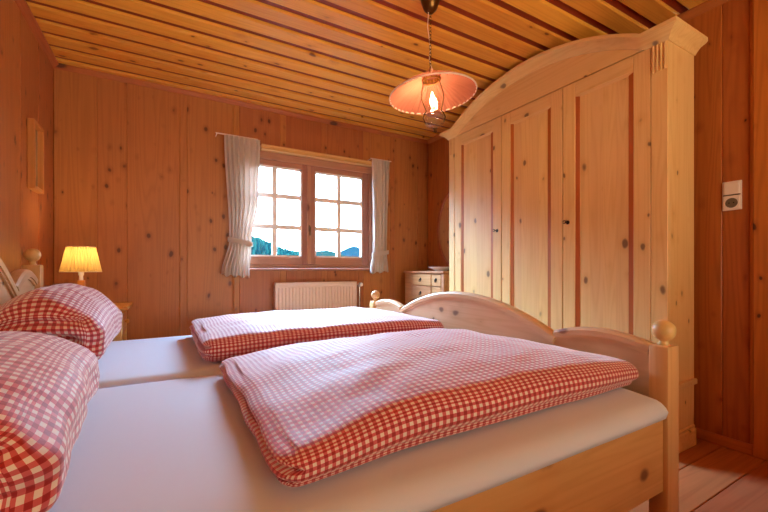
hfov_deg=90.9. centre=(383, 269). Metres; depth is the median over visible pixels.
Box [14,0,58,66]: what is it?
trim
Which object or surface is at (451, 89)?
pendant lamp
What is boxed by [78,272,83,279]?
socket
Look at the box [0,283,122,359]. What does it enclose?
pillow
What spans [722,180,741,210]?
wall switch
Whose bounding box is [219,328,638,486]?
duvet
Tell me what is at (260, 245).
forest
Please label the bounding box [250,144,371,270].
window
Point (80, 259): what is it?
bedside lamp
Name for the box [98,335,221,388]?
mattress
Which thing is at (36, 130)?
print
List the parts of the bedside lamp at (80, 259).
lamp shade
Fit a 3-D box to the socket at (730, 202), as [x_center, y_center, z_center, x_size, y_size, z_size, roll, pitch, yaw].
[1.821,-0.351,1.980,0.004,0.070,0.067,0,0,-30]
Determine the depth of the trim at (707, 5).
2.10 m
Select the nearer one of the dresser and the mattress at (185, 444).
the mattress at (185, 444)
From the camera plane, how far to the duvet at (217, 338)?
1.85 m
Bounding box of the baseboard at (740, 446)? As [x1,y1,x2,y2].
[695,427,752,455]
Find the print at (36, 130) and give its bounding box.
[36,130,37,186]
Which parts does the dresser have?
drawer, drawer, drawer, drawer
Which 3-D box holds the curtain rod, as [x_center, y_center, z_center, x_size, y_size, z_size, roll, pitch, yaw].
[-1.265,-1.125,3.238,0.335,0.012,0.105,0,0,-30]
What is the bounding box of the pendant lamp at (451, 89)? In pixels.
[389,0,476,132]
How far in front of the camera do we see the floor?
1.69 m
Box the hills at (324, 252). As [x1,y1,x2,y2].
[289,250,344,255]
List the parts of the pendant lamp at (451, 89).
frame arm, chain, crown, bulb, lamp shade, burner, frame arm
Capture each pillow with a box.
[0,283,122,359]
[0,331,99,511]
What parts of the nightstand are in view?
leg, leg, drawer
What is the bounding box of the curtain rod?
[215,132,257,139]
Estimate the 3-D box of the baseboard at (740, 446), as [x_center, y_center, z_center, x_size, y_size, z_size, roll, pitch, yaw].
[1.177,0.914,3.106,0.018,0.055,2.762,0,0,-30]
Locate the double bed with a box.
[0,248,678,511]
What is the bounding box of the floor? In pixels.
[628,438,767,511]
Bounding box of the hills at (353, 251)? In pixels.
[341,246,359,256]
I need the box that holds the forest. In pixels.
[251,234,298,255]
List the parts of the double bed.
cap moulding, headboard, cap moulding, bed post, bed post, cap moulding, cap moulding, footboard, rail, cap moulding, bed post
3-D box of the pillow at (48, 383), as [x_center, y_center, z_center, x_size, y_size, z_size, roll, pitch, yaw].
[-0.851,0.270,0.750,0.438,0.244,0.860,0,0,-32]
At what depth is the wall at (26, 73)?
2.11 m
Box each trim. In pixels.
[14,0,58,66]
[53,63,427,143]
[427,0,729,143]
[753,0,767,460]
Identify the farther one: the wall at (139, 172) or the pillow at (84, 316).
the wall at (139, 172)
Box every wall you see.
[0,0,52,286]
[53,68,427,340]
[428,0,752,443]
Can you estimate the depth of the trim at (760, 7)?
1.87 m
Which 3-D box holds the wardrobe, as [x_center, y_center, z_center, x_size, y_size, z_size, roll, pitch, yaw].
[1.095,-0.238,2.679,0.345,2.360,1.812,0,0,-30]
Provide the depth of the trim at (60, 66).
3.21 m
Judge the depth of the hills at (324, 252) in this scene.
846.55 m
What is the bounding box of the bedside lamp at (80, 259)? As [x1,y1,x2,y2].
[59,246,101,285]
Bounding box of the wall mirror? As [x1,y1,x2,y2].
[437,192,448,266]
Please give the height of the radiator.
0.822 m
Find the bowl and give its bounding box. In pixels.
[429,267,448,270]
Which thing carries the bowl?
on the dresser
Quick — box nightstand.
[113,302,132,340]
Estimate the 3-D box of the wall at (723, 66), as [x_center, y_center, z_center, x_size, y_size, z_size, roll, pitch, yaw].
[1.854,-0.258,2.195,0.250,2.400,5.065,0,0,-30]
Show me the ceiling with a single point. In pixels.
(343, 61)
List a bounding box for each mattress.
[48,374,667,511]
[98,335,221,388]
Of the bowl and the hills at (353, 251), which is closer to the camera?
the bowl
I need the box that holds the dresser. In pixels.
[404,271,448,304]
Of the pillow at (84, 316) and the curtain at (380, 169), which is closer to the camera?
the pillow at (84, 316)
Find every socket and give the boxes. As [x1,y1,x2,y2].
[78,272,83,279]
[723,195,739,209]
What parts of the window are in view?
sash rail, sash, sill, curtain rail, sash, sash rail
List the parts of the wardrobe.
panel moulding, door rail, door panel, door, panel moulding, panel moulding, door rail, door panel, door, panel moulding, cornice, panel moulding, door rail, door panel, door, panel moulding, panel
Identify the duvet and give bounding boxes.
[189,307,443,361]
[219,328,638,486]
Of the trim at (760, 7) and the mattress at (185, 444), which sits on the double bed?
the mattress at (185, 444)
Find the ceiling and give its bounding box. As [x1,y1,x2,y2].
[26,0,706,139]
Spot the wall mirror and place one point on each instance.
(443, 215)
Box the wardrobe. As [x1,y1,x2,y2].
[439,16,707,452]
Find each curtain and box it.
[221,134,259,277]
[370,159,388,273]
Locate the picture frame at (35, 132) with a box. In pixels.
[27,118,43,193]
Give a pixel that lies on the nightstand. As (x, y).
(122, 335)
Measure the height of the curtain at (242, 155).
1.199 m
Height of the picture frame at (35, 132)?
0.405 m
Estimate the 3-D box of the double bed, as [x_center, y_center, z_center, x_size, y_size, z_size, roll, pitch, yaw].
[-0.448,0.380,1.593,2.087,1.125,2.042,0,0,-30]
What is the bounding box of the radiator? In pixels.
[274,281,362,310]

